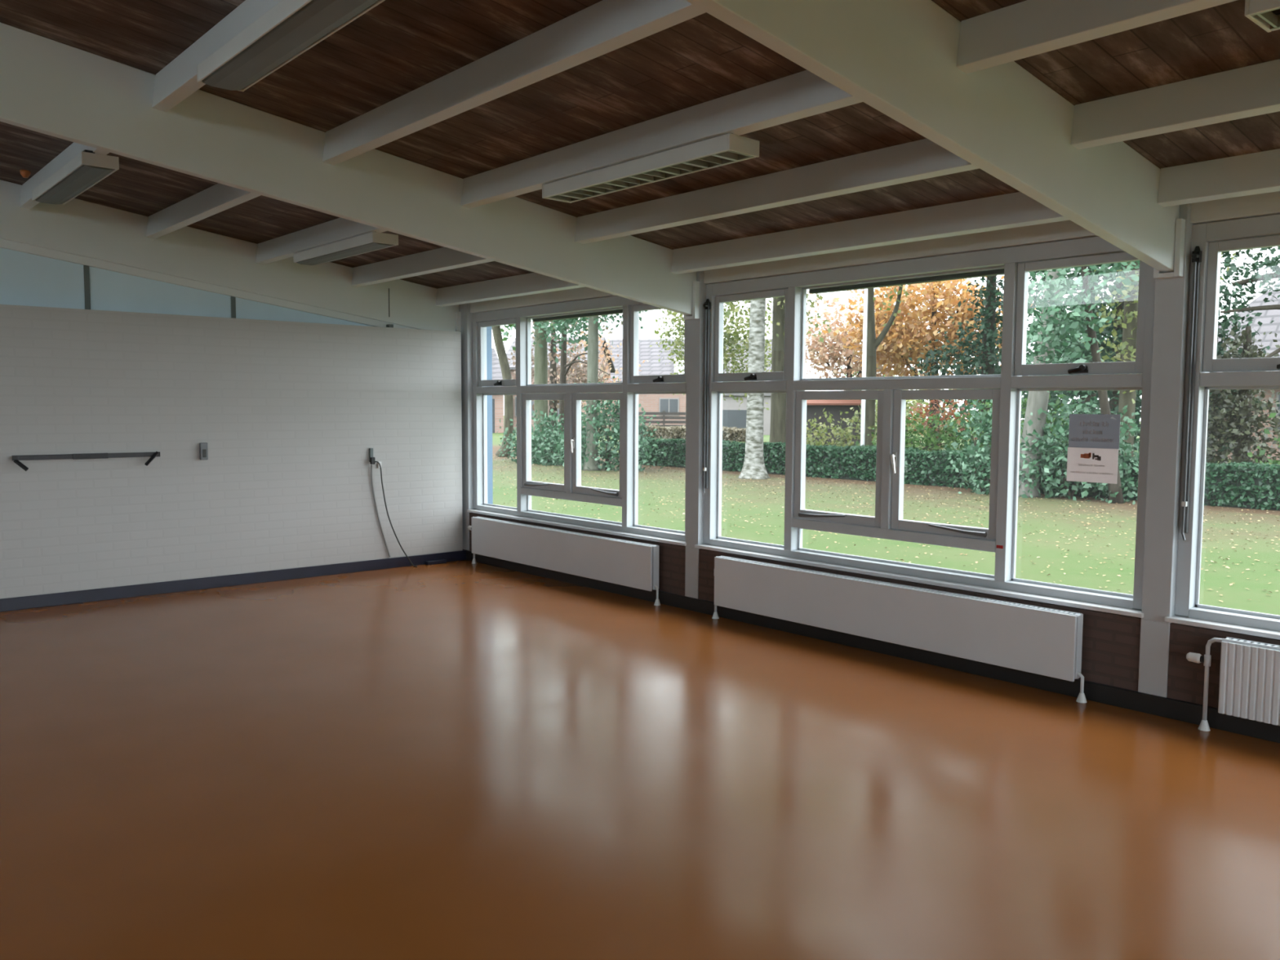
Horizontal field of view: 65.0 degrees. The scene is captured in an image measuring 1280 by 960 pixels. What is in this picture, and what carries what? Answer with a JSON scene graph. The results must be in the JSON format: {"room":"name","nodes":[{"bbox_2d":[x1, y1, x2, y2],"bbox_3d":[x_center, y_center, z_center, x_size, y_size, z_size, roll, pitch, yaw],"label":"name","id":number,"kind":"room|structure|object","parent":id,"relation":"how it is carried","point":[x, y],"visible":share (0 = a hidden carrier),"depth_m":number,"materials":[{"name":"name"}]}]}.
{"room":"community hall","nodes":[
{"label":"community hall","id":0,"kind":"room"},
{"bbox_2d":[0,238,462,599],"bbox_3d":[-5.099,-0.748,7.794,8.355,3.544,0.300,-3,6,-41],"label":"wall","id":1,"kind":"structure","parent":0,"point":[289,401],"depth_m":8.75,"materials":[{"name":"white paint"}]},
{"bbox_2d":[11,451,159,471],"bbox_3d":[-4.459,-0.155,8.140,1.076,0.130,0.087,-3,6,-41],"label":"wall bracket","id":2,"kind":"object","parent":1,"relation":"attached to","point":[87,455],"visible":1,"depth_m":8.12,"materials":[{"name":"black metal"}]},
{"bbox_2d":[199,442,208,459],"bbox_3d":[-3.797,-0.250,8.745,0.064,0.148,0.040,-3,6,-41],"label":"switch box","id":3,"kind":"object","parent":1,"relation":"attached to","point":[203,446],"visible":1,"depth_m":8.73,"materials":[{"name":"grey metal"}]},
{"bbox_2d":[0,179,458,331],"bbox_3d":[-5.067,-2.109,7.695,8.396,1.621,0.067,-3,6,-41],"label":"beam","id":4,"kind":"structure","parent":1,"relation":"attached to","point":[77,227],"depth_m":8.78,"materials":[{"name":"white paint"}]},
{"bbox_2d":[388,288,390,316],"bbox_3d":[-2.482,-1.754,9.936,0.009,0.280,0.009,-1,4,-19],"label":"wire","id":5,"kind":"object","parent":4,"relation":"attached to","point":[388,288],"visible":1,"depth_m":9.93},
{"bbox_2d":[0,550,466,612],"bbox_3d":[-4.996,0.977,7.825,8.395,0.101,0.033,-3,6,-41],"label":"baseboard","id":6,"kind":"structure","parent":1,"relation":"attached to","point":[174,586],"depth_m":8.87,"materials":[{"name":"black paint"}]},
{"bbox_2d":[368,448,381,467],"bbox_3d":[-2.577,-0.214,9.803,0.127,0.197,0.059,-3,6,-41],"label":"outlet","id":7,"kind":"object","parent":1,"relation":"attached to","point":[371,459],"visible":1,"depth_m":9.77,"materials":[{"name":"white plastic"}]},
{"bbox_2d":[373,461,417,567],"bbox_3d":[-2.415,0.345,9.929,0.428,1.079,0.054,-3,5,-35],"label":"power cable","id":8,"kind":"object","parent":7,"relation":"hanging from","point":[374,461],"visible":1,"depth_m":9.88,"materials":[{"name":"grey plastic"}]},
{"bbox_2d":[370,464,391,557],"bbox_3d":[-2.550,0.309,9.885,0.203,0.928,0.026,-3,6,-41],"label":"cord","id":9,"kind":"object","parent":1,"relation":"attached to","point":[371,477],"visible":1,"depth_m":9.86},
{"bbox_2d":[386,324,393,327],"bbox_3d":[-2.475,-1.521,9.937,0.050,0.035,0.060,-3,6,-41],"label":"clip","id":10,"kind":"object","parent":1,"relation":"attached to","point":[387,325],"visible":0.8,"depth_m":9.92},
{"bbox_2d":[486,326,493,504],"bbox_3d":[-1.763,-0.487,10.817,0.145,2.850,0.415,-3,6,-41],"label":"wall","id":11,"kind":"structure","parent":0,"point":[489,338],"depth_m":10.68,"materials":[{"name":"white paint"}]},
{"bbox_2d":[0,560,1279,959],"bbox_3d":[-0.408,1.565,2.597,8.800,0.250,14.450,-3,6,-41],"label":"floor","id":12,"kind":"structure","parent":0,"point":[455,760],"depth_m":4.23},
{"bbox_2d":[425,559,446,564],"bbox_3d":[-2.091,0.841,10.291,0.220,0.034,0.059,-3,6,-41],"label":"scrap","id":13,"kind":"object","parent":12,"relation":"on","point":[441,561],"visible":1,"depth_m":10.26,"materials":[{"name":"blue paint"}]},
{"bbox_2d":[467,515,660,605],"bbox_3d":[-0.806,0.696,9.283,0.092,0.488,2.933,-3,6,-41],"label":"radiator","id":14,"kind":"object","parent":12,"relation":"on","point":[628,563],"visible":1,"depth_m":9.00,"materials":[{"name":"white metal"}]},
{"bbox_2d":[472,515,657,547],"bbox_3d":[-0.780,0.461,9.240,0.060,0.014,2.750,-3,6,-41],"label":"grille","id":15,"kind":"object","parent":14,"relation":"attached to","point":[547,531],"depth_m":9.09,"materials":[{"name":"white metal"}]},
{"bbox_2d":[711,555,1086,702],"bbox_3d":[1.515,0.904,6.630,0.092,0.488,2.905,-3,6,-41],"label":"radiator","id":16,"kind":"object","parent":12,"relation":"on","point":[1037,640],"visible":1,"depth_m":6.33,"materials":[{"name":"white metal"}]},
{"bbox_2d":[715,555,1082,617],"bbox_3d":[1.518,0.668,6.614,0.060,0.014,2.791,-3,6,-41],"label":"grille","id":17,"kind":"object","parent":16,"relation":"attached to","point":[841,579],"depth_m":6.39,"materials":[{"name":"white metal"}]},
{"bbox_2d":[1186,636,1279,731],"bbox_3d":[3.781,1.109,4.040,0.092,0.488,2.976,-3,6,-41],"label":"radiator","id":18,"kind":"object","parent":12,"relation":"on","point":[1249,688],"visible":1,"depth_m":4.91,"materials":[{"name":"white metal"}]},
{"bbox_2d":[1222,636,1279,650],"bbox_3d":[3.822,0.875,3.981,0.060,0.014,2.750,-3,6,-41],"label":"grille","id":19,"kind":"object","parent":18,"relation":"attached to","point":[1230,642],"depth_m":4.91,"materials":[{"name":"white metal"}]},
{"bbox_2d":[0,0,1279,288],"bbox_3d":[-0.327,-1.981,2.489,9.200,1.440,14.800,-3,6,-41],"label":"ceiling","id":20,"kind":"structure","parent":0,"point":[395,48],"depth_m":4.82,"materials":[{"name":"brown wood"}]},
{"bbox_2d":[19,169,31,177],"bbox_3d":[-4.534,-2.256,7.411,0.068,0.050,0.070,-3,6,-41],"label":"lamp","id":21,"kind":"object","parent":20,"relation":"attached to","point":[24,173],"visible":1,"depth_m":7.39,"materials":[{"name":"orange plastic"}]},
{"bbox_2d":[19,142,109,209],"bbox_3d":[-3.669,-2.112,6.565,0.095,0.183,3.468,-3,6,-41],"label":"purlin","id":22,"kind":"object","parent":20,"relation":"attached to","point":[73,149],"visible":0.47,"depth_m":7.08,"materials":[{"name":"white paint"}]},
{"bbox_2d":[31,149,119,204],"bbox_3d":[-3.779,-1.997,6.688,0.207,0.099,1.480,-3,6,-41],"label":"fluorescent light","id":23,"kind":"object","parent":22,"relation":"attached to","point":[87,168],"visible":1,"depth_m":6.46,"materials":[{"name":"white metal"}]},
{"bbox_2d":[35,164,115,204],"bbox_3d":[-3.780,-1.958,6.691,0.179,0.022,1.454,-3,6,-41],"label":"diffuser","id":24,"kind":"object","parent":23,"relation":"attached to","point":[75,180],"depth_m":6.58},
{"bbox_2d":[146,182,260,239],"bbox_3d":[-2.981,-2.026,7.174,0.095,0.183,3.468,-3,6,-41],"label":"purlin","id":25,"kind":"object","parent":20,"relation":"attached to","point":[219,197],"visible":0.51,"depth_m":7.52,"materials":[{"name":"white paint"}]},
{"bbox_2d":[151,0,281,111],"bbox_3d":[-1.345,-1.903,3.909,0.095,0.183,3.468,-3,6,-41],"label":"purlin","id":26,"kind":"object","parent":20,"relation":"attached to","point":[176,81],"visible":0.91,"depth_m":4.70,"materials":[{"name":"white paint"}]},
{"bbox_2d":[196,0,385,91],"bbox_3d":[-1.421,-1.786,4.016,0.207,0.099,1.490,-3,6,-41],"label":"fluorescent light","id":27,"kind":"object","parent":26,"relation":"attached to","point":[291,28],"visible":1,"depth_m":3.99,"materials":[{"name":"white metal"}]},
{"bbox_2d":[255,217,386,264],"bbox_3d":[-2.293,-1.939,7.782,0.095,0.183,3.468,-3,6,-41],"label":"purlin","id":28,"kind":"object","parent":20,"relation":"attached to","point":[284,246],"visible":0.49,"depth_m":8.18,"materials":[{"name":"white paint"}]},
{"bbox_2d":[293,231,398,265],"bbox_3d":[-2.355,-1.828,7.960,0.207,0.099,1.460,-3,6,-41],"label":"fluorescent light","id":29,"kind":"object","parent":28,"relation":"attached to","point":[373,241],"visible":1,"depth_m":7.76,"materials":[{"name":"white metal"}]},
{"bbox_2d":[296,242,395,265],"bbox_3d":[-2.356,-1.790,7.963,0.179,0.022,1.434,-3,6,-41],"label":"diffuser","id":30,"kind":"object","parent":29,"relation":"attached to","point":[348,249],"depth_m":7.89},
{"bbox_2d":[351,247,493,287],"bbox_3d":[-1.605,-1.853,8.391,0.095,0.183,3.468,-3,6,-41],"label":"purlin","id":31,"kind":"object","parent":20,"relation":"attached to","point":[442,259],"visible":0.52,"depth_m":8.77,"materials":[{"name":"white paint"}]},
{"bbox_2d":[435,272,585,306],"bbox_3d":[-0.917,-1.767,9.000,0.095,0.184,3.468,-3,6,-41],"label":"purlin","id":32,"kind":"object","parent":20,"relation":"attached to","point":[531,283],"visible":0.51,"depth_m":9.39,"materials":[{"name":"white paint"}]},
{"bbox_2d":[322,0,705,164],"bbox_3d":[-0.657,-1.817,4.518,0.095,0.183,3.468,-3,6,-41],"label":"purlin","id":33,"kind":"object","parent":20,"relation":"attached to","point":[603,27],"visible":1,"depth_m":4.35,"materials":[{"name":"white paint"}]},
{"bbox_2d":[460,70,862,208],"bbox_3d":[0.031,-1.730,5.126,0.095,0.183,3.468,-3,6,-41],"label":"purlin","id":34,"kind":"object","parent":20,"relation":"attached to","point":[803,94],"visible":0.54,"depth_m":4.93,"materials":[{"name":"white paint"}]},
{"bbox_2d":[542,133,759,203],"bbox_3d":[0.003,-1.620,5.264,0.207,0.090,1.483,-3,6,-41],"label":"fluorescent light","id":35,"kind":"object","parent":34,"relation":"attached to","point":[730,148],"visible":1,"depth_m":5.11,"materials":[{"name":"white metal"}]},
{"bbox_2d":[574,137,979,244],"bbox_3d":[0.719,-1.644,5.735,0.095,0.183,3.468,-3,6,-41],"label":"purlin","id":36,"kind":"object","parent":20,"relation":"attached to","point":[921,159],"visible":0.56,"depth_m":5.60,"materials":[{"name":"white paint"}]},
{"bbox_2d":[671,191,1070,274],"bbox_3d":[1.407,-1.558,6.344,0.095,0.184,3.468,-3,6,-41],"label":"purlin","id":37,"kind":"object","parent":20,"relation":"attached to","point":[1014,210],"visible":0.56,"depth_m":6.24,"materials":[{"name":"white paint"}]},
{"bbox_2d":[956,0,1236,73],"bbox_3d":[2.356,-1.521,2.469,0.095,0.183,3.470,-3,6,-41],"label":"purlin","id":38,"kind":"object","parent":20,"relation":"attached to","point":[1028,28],"visible":1,"depth_m":3.49,"materials":[{"name":"white paint"}]},
{"bbox_2d":[1244,0,1279,32],"bbox_3d":[2.387,-1.406,2.539,0.207,0.090,1.480,-3,6,-41],"label":"fluorescent light","id":39,"kind":"object","parent":38,"relation":"attached to","point":[1265,14],"visible":1,"depth_m":3.03,"materials":[{"name":"white metal"}]},
{"bbox_2d":[1071,58,1279,149],"bbox_3d":[3.044,-1.435,3.078,0.095,0.183,3.470,-3,6,-41],"label":"purlin","id":40,"kind":"object","parent":20,"relation":"attached to","point":[1251,91],"visible":1,"depth_m":4.03,"materials":[{"name":"white paint"}]},
{"bbox_2d":[1157,148,1279,207],"bbox_3d":[3.732,-1.349,3.687,0.095,0.184,3.470,-3,6,-41],"label":"purlin","id":41,"kind":"object","parent":20,"relation":"attached to","point":[1255,173],"visible":1,"depth_m":4.76,"materials":[{"name":"white paint"}]},
{"bbox_2d":[462,512,1279,708],"bbox_3d":[2.862,1.099,5.388,0.208,0.698,14.400,-3,6,-41],"label":"wall","id":42,"kind":"structure","parent":0,"point":[1110,650],"depth_m":5.54,"materials":[{"name":"brown brick"}]},
{"bbox_2d":[466,286,687,546],"bbox_3d":[-0.615,-0.698,9.264,0.282,2.253,3.293,-3,6,-41],"label":"window","id":43,"kind":"structure","parent":42,"relation":"in","point":[633,384],"depth_m":9.26,"materials":[{"name":"white paint"}]},
{"bbox_2d":[466,550,1279,742],"bbox_3d":[2.785,1.202,5.319,0.044,0.101,13.986,-3,6,-41],"label":"baseboard","id":44,"kind":"structure","parent":42,"relation":"attached to","point":[1176,709],"depth_m":6.23,"materials":[{"name":"black paint"}]},
{"bbox_2d":[455,302,475,550],"bbox_3d":[-1.827,-0.581,10.576,0.220,2.628,0.258,-3,6,-41],"label":"post","id":45,"kind":"object","parent":44,"relation":"on","point":[464,317],"visible":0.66,"depth_m":10.46,"materials":[{"name":"white paint"}]},
{"bbox_2d":[683,271,706,598],"bbox_3d":[0.460,-0.375,7.962,0.220,2.628,0.146,-3,6,-41],"label":"post","id":46,"kind":"object","parent":44,"relation":"on","point":[695,495],"visible":0.74,"depth_m":7.91,"materials":[{"name":"white paint"}]},
{"bbox_2d":[0,22,696,315],"bbox_3d":[-2.743,-1.900,5.039,8.396,1.621,0.067,-3,6,-41],"label":"beam","id":47,"kind":"structure","parent":46,"relation":"on","point":[48,86],"depth_m":5.68,"materials":[{"name":"white paint"}]},
{"bbox_2d":[1137,203,1193,697],"bbox_3d":[2.784,-0.166,5.305,0.220,2.628,0.146,-3,6,-41],"label":"post","id":48,"kind":"object","parent":44,"relation":"on","point":[1172,288],"visible":0.77,"depth_m":5.26,"materials":[{"name":"white paint"}]},
{"bbox_2d":[685,0,1179,272],"bbox_3d":[-0.419,-1.691,2.383,8.396,1.621,0.067,-3,6,-41],"label":"beam","id":49,"kind":"structure","parent":48,"relation":"on","point":[899,58],"depth_m":3.81,"materials":[{"name":"white paint"}]},
{"bbox_2d":[694,220,1155,617],"bbox_3d":[1.666,-0.493,6.658,0.282,2.253,3.424,-3,6,-41],"label":"window","id":50,"kind":"structure","parent":42,"relation":"in","point":[1015,263],"depth_m":6.41,"materials":[{"name":"white paint"}]},
{"bbox_2d":[702,298,711,493],"bbox_3d":[0.514,-0.649,7.840,0.054,1.513,0.038,-3,6,-41],"label":"sunshade crank","id":51,"kind":"object","parent":50,"relation":"attached to","point":[707,305],"visible":1,"depth_m":7.84,"materials":[{"name":"grey metal"}]},
{"bbox_2d":[1066,413,1120,484],"bbox_3d":[2.567,-0.179,5.695,0.003,0.387,0.292,-3,6,-41],"label":"poster","id":52,"kind":"object","parent":50,"relation":"attached to","point":[1093,447],"visible":1,"depth_m":5.69,"materials":[{"name":"paper"}]},
{"bbox_2d":[1164,191,1279,639],"bbox_3d":[3.990,-0.284,4.002,0.282,2.253,3.424,-3,6,-41],"label":"window","id":53,"kind":"structure","parent":42,"relation":"in","point":[1213,238],"depth_m":5.13,"materials":[{"name":"white paint"}]},
{"bbox_2d":[1181,245,1201,540],"bbox_3d":[2.838,-0.440,5.184,0.054,1.513,0.039,-3,6,-41],"label":"sunshade crank","id":54,"kind":"object","parent":53,"relation":"attached to","point":[1197,253],"visible":1,"depth_m":5.18,"materials":[{"name":"grey metal"}]},
{"label":"outside","id":55,"kind":"structure","parent":0,"visible":0},
{"bbox_2d":[492,415,1279,615],"bbox_3d":[9.077,-2.986,66.408,170.000,0.300,190.000,-3,6,-41],"label":"ground","id":56,"kind":"structure","parent":55,"point":[1234,596],"depth_m":14.96,"materials":[{"name":"green plant"}]},
{"bbox_2d":[492,347,503,432],"bbox_3d":[-12.360,-6.077,63.382,6.600,6.100,6.300,-2,5,-26],"label":"house","id":57,"kind":"structure","parent":56,"relation":"on","point":[497,400],"depth_m":62.29,"materials":[{"name":"brick"}]},
{"bbox_2d":[491,322,553,457],"bbox_3d":[-4.562,-4.552,33.636,4.889,7.786,4.030,2,5,26],"label":"bare tree","id":58,"kind":"object","parent":56,"relation":"on","point":[499,340],"visible":0.12,"depth_m":33.57,"materials":[{"name":"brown plant"}]},
{"bbox_2d":[496,401,599,466],"bbox_3d":[-3.011,-1.440,30.242,2.565,1.978,4.499,-3,6,-41],"label":"bush","id":59,"kind":"object","parent":56,"relation":"on","point":[541,447],"visible":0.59,"depth_m":29.73,"materials":[{"name":"green plant"}]},
{"bbox_2d":[501,315,614,458],"bbox_3d":[-3.101,-7.455,31.506,7.692,13.669,9.173,-3,6,-41],"label":"tree","id":60,"kind":"object","parent":56,"relation":"on","point":[540,361],"visible":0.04,"depth_m":31.46,"materials":[{"name":"green plant"}]},
{"bbox_2d":[506,337,615,432],"bbox_3d":[-5.291,-6.288,66.223,6.100,6.170,6.800,1,4,11],"label":"tree","id":61,"kind":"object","parent":56,"relation":"on","point":[509,356],"visible":0.2,"depth_m":64.32,"materials":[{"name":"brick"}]},
{"bbox_2d":[507,316,622,443],"bbox_3d":[-3.514,-5.261,43.884,4.602,7.454,5.282,-1,5,-20],"label":"tree","id":62,"kind":"object","parent":56,"relation":"on","point":[553,374],"visible":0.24,"depth_m":43.51,"materials":[{"name":"green plant"}]},
{"bbox_2d":[533,314,622,443],"bbox_3d":[-2.688,-4.762,37.244,4.479,7.456,5.126,-3,6,-41],"label":"slim tree","id":63,"kind":"object","parent":56,"relation":"on","point":[563,371],"visible":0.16,"depth_m":37.57,"materials":[{"name":"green plant"}]},
{"bbox_2d":[530,310,660,471],"bbox_3d":[-1.046,-6.826,26.280,7.349,13.212,9.308,-3,6,-41],"label":"tree","id":64,"kind":"object","parent":56,"relation":"on","point":[593,326],"visible":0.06,"depth_m":26.75,"materials":[{"name":"grey plant"}]},
{"bbox_2d":[547,326,648,429],"bbox_3d":[-1.937,-4.651,45.828,4.392,6.014,6.315,-3,6,-41],"label":"tree","id":65,"kind":"object","parent":56,"relation":"on","point":[600,344],"visible":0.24,"depth_m":45.06,"materials":[{"name":"green plant"}]},
{"bbox_2d":[545,375,666,471],"bbox_3d":[-0.933,-1.511,27.119,2.584,2.585,3.426,-3,6,-41],"label":"bush","id":66,"kind":"object","parent":56,"relation":"on","point":[608,455],"visible":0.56,"depth_m":26.75,"materials":[{"name":"green plant"}]},
{"bbox_2d":[598,410,685,426],"bbox_3d":[1.472,-3.560,61.810,8.120,1.450,0.100,0,4,1],"label":"wooden fence","id":67,"kind":"object","parent":56,"relation":"on","point":[664,413],"visible":0.15,"depth_m":61.80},
{"bbox_2d":[597,424,764,441],"bbox_3d":[1.437,-2.553,53.772,1.145,0.866,13.194,-3,6,-41],"label":"hedge","id":68,"kind":"object","parent":56,"relation":"on","point":[734,433],"visible":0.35,"depth_m":52.50,"materials":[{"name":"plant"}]},
{"bbox_2d":[607,338,772,425],"bbox_3d":[4.269,-7.528,78.483,13.600,6.920,8.800,1,4,7],"label":"house","id":69,"kind":"structure","parent":56,"relation":"on","point":[668,402],"depth_m":75.56,"materials":[{"name":"brick"}]},
{"bbox_2d":[648,301,772,409],"bbox_3d":[2.946,-5.582,37.178,5.001,9.150,3.948,-1,4,-12],"label":"poplar tree","id":70,"kind":"object","parent":56,"relation":"on","point":[731,341],"visible":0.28,"depth_m":36.93,"materials":[{"name":"green plant"}]},
{"bbox_2d":[722,393,771,435],"bbox_3d":[6.255,-4.120,62.253,4.200,2.550,3.400,1,4,7],"label":"garage","id":71,"kind":"structure","parent":56,"relation":"on","point":[732,416],"depth_m":60.74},
{"bbox_2d":[723,298,779,479],"bbox_3d":[3.101,-6.847,23.971,8.396,13.633,7.570,1,4,8],"label":"birch tree","id":72,"kind":"object","parent":56,"relation":"on","point":[753,467],"visible":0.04,"depth_m":24.11,"materials":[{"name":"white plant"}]},
{"bbox_2d":[765,293,831,448],"bbox_3d":[4.024,-8.313,29.358,8.330,15.770,8.945,0,4,-4],"label":"tree","id":73,"kind":"object","parent":56,"relation":"on","point":[778,400],"visible":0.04,"depth_m":29.39,"materials":[{"name":"green plant"}]},
{"bbox_2d":[805,400,861,445],"bbox_3d":[8.608,-2.646,44.671,2.900,2.240,2.100,1,4,13],"label":"shed","id":74,"kind":"object","parent":56,"relation":"on","point":[813,406],"visible":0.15,"depth_m":43.86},
{"bbox_2d":[764,401,955,451],"bbox_3d":[6.548,-1.457,30.032,5.426,2.138,2.521,2,5,25],"label":"shrub","id":75,"kind":"object","parent":56,"relation":"on","point":[809,438],"visible":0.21,"depth_m":30.02,"materials":[{"name":"green plant"}]},
{"bbox_2d":[860,288,867,446],"bbox_3d":[5.531,-3.877,24.675,0.240,7.670,0.240,-3,6,-41],"label":"flagpole","id":76,"kind":"object","parent":56,"relation":"on","point":[865,291],"visible":0.32,"depth_m":24.70,"materials":[{"name":"white plastic"}]},
{"bbox_2d":[805,285,928,390],"bbox_3d":[9.738,-5.903,44.768,5.954,8.734,8.563,-3,6,-41],"label":"tree","id":77,"kind":"object","parent":56,"relation":"on","point":[833,349],"visible":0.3,"depth_m":44.76,"materials":[{"name":"orange plant"}]},
{"bbox_2d":[840,360,910,426],"bbox_3d":[18.641,-7.258,81.052,6.169,6.484,8.225,-3,6,-41],"label":"tree","id":78,"kind":"object","parent":56,"relation":"on","point":[858,361],"visible":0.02,"depth_m":79.73,"materials":[{"name":"green plant"}]},
{"bbox_2d":[859,284,912,445],"bbox_3d":[6.602,-8.068,28.693,8.058,15.404,8.773,-1,4,-14],"label":"forked tree","id":79,"kind":"object","parent":56,"relation":"on","point":[873,343],"visible":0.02,"depth_m":28.90,"materials":[{"name":"brown plant"}]},
{"bbox_2d":[492,453,1279,601],"bbox_3d":[0.650,0.307,19.359,12.358,0.038,34.041,-3,6,-41],"label":"fallen leaves","id":80,"kind":"object","parent":56,"relation":"on","point":[493,454],"visible":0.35,"depth_m":16.79,"materials":[{"name":"brown plant"}]},
{"bbox_2d":[875,370,957,433],"bbox_3d":[17.548,-5.524,66.947,6.648,5.085,8.067,-3,6,-41],"label":"tree","id":81,"kind":"object","parent":56,"relation":"on","point":[908,404],"visible":0.15,"depth_m":65.61,"materials":[{"name":"green plant"}]},
{"bbox_2d":[822,275,1035,450],"bbox_3d":[11.350,-5.067,39.968,8.110,7.830,6.451,3,5,33],"label":"tree","id":82,"kind":"object","parent":56,"relation":"on","point":[897,343],"visible":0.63,"depth_m":38.76,"materials":[{"name":"orange plant"}]},
{"bbox_2d":[855,399,1026,451],"bbox_3d":[7.936,-1.258,26.508,4.784,2.260,2.844,3,5,34],"label":"shrub","id":83,"kind":"object","parent":56,"relation":"on","point":[928,439],"visible":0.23,"depth_m":26.25,"materials":[{"name":"green plant"}]},
{"bbox_2d":[905,399,979,450],"bbox_3d":[8.990,-1.538,29.693,2.405,2.310,2.634,-3,6,-41],"label":"shrub","id":84,"kind":"object","parent":56,"relation":"on","point":[933,401],"visible":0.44,"depth_m":29.55,"materials":[{"name":"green plant"}]},
{"bbox_2d":[638,435,1279,511],"bbox_3d":[7.540,-0.219,21.701,1.029,0.924,23.593,-3,6,-41],"label":"clipped hedge","id":85,"kind":"object","parent":56,"relation":"on","point":[1249,485],"visible":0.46,"depth_m":22.47,"materials":[{"name":"green plant"}]},
{"bbox_2d":[908,271,1070,450],"bbox_3d":[9.800,-6.859,27.855,6.203,13.149,7.222,-1,4,-16],"label":"tree","id":86,"kind":"object","parent":56,"relation":"on","point":[985,360],"visible":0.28,"depth_m":27.92,"materials":[{"name":"green plant"}]},
{"bbox_2d":[920,351,1062,437],"bbox_3d":[19.847,-4.824,55.891,7.467,5.318,8.866,-3,6,-41],"label":"tree","id":87,"kind":"object","parent":56,"relation":"on","point":[942,400],"visible":0.02,"depth_m":56.11,"materials":[{"name":"green plant"}]},
{"bbox_2d":[939,388,1047,495],"bbox_3d":[7.191,-0.784,20.405,2.163,2.217,1.886,2,5,24],"label":"rhododendron","id":88,"kind":"object","parent":56,"relation":"on","point":[980,471],"visible":0.44,"depth_m":20.48,"materials":[{"name":"green plant"}]},
{"bbox_2d":[985,391,1080,454],"bbox_3d":[9.176,-1.034,23.108,2.008,2.340,2.346,-3,6,-41],"label":"shrub","id":89,"kind":"object","parent":56,"relation":"on","point":[1060,396],"visible":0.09,"depth_m":23.04,"materials":[{"name":"green plant"}]},
{"bbox_2d":[1017,263,1107,497],"bbox_3d":[8.485,-6.489,19.210,7.532,13.688,9.095,-3,6,-41],"label":"leaning tree","id":90,"kind":"object","parent":56,"relation":"on","point":[1036,400],"visible":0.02,"depth_m":19.56,"materials":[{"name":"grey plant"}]},
{"bbox_2d":[995,260,1139,503],"bbox_3d":[7.855,-2.256,17.965,2.836,5.455,2.626,1,4,14],"label":"leafy tree","id":91,"kind":"object","parent":56,"relation":"on","point":[1062,282],"visible":0.64,"depth_m":17.78,"materials":[{"name":"green plant"}]},
{"bbox_2d":[1018,390,1140,504],"bbox_3d":[8.455,-0.735,19.210,2.127,2.299,3.165,-3,6,-41],"label":"bush","id":92,"kind":"object","parent":56,"relation":"on","point":[1045,442],"visible":0.54,"depth_m":19.14,"materials":[{"name":"green plant"}]},
{"bbox_2d":[1021,318,1142,443],"bbox_3d":[19.822,-4.863,44.469,7.491,7.079,8.373,-3,6,-41],"label":"tree","id":93,"kind":"object","parent":56,"relation":"on","point":[1033,319],"visible":0.02,"depth_m":44.77,"materials":[{"name":"green plant"}]},
{"bbox_2d":[952,264,1222,452],"bbox_3d":[15.247,-4.878,33.726,6.898,8.731,7.885,-3,6,-41],"label":"tree","id":94,"kind":"object","parent":56,"relation":"on","point":[1087,398],"visible":0.02,"depth_m":33.24,"materials":[{"name":"green plant"}]},
{"bbox_2d":[1026,262,1220,449],"bbox_3d":[11.476,-5.968,23.552,6.884,12.026,6.880,4,5,37],"label":"fir","id":95,"kind":"object","parent":56,"relation":"on","point":[1113,406],"visible":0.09,"depth_m":23.86,"materials":[{"name":"green plant"}]},
{"bbox_2d":[1079,252,1257,457],"bbox_3d":[10.593,-7.053,20.892,7.686,14.576,7.194,0,4,3],"label":"tree","id":96,"kind":"object","parent":56,"relation":"on","point":[1128,345],"visible":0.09,"depth_m":21.30,"materials":[{"name":"green plant"}]},
{"bbox_2d":[1137,248,1279,463],"bbox_3d":[13.366,-4.541,24.040,3.680,9.175,3.274,0,4,1],"label":"fir","id":97,"kind":"object","parent":56,"relation":"on","point":[1220,350],"visible":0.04,"depth_m":23.64,"materials":[{"name":"green plant"}]},
{"bbox_2d":[1205,324,1279,463],"bbox_3d":[13.195,-1.639,22.210,2.345,3.704,2.432,0,4,0],"label":"bush","id":98,"kind":"object","parent":56,"relation":"on","point":[1242,419],"visible":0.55,"depth_m":21.93,"materials":[{"name":"green plant"}]},
{"bbox_2d":[1215,281,1279,460],"bbox_3d":[24.925,-4.271,34.385,8.800,7.170,10.600,-2,5,-29],"label":"house","id":99,"kind":"structure","parent":56,"relation":"on","point":[1267,317],"depth_m":34.72,"materials":[{"name":"brick"}]},
{"bbox_2d":[1218,246,1279,357],"bbox_3d":[12.100,-5.899,16.118,7.523,12.996,8.904,-3,6,-41],"label":"cedar tree","id":100,"kind":"object","parent":56,"relation":"on","point":[1274,261],"visible":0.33,"depth_m":16.95,"materials":[{"name":"green plant"}]},
{"bbox_2d":[1247,413,1279,465],"bbox_3d":[12.997,-0.673,19.504,2.662,2.191,2.005,2,4,16],"label":"shrub","id":101,"kind":"object","parent":56,"relation":"on","point":[1272,415],"visible":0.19,"depth_m":19.64,"materials":[{"name":"green plant"}]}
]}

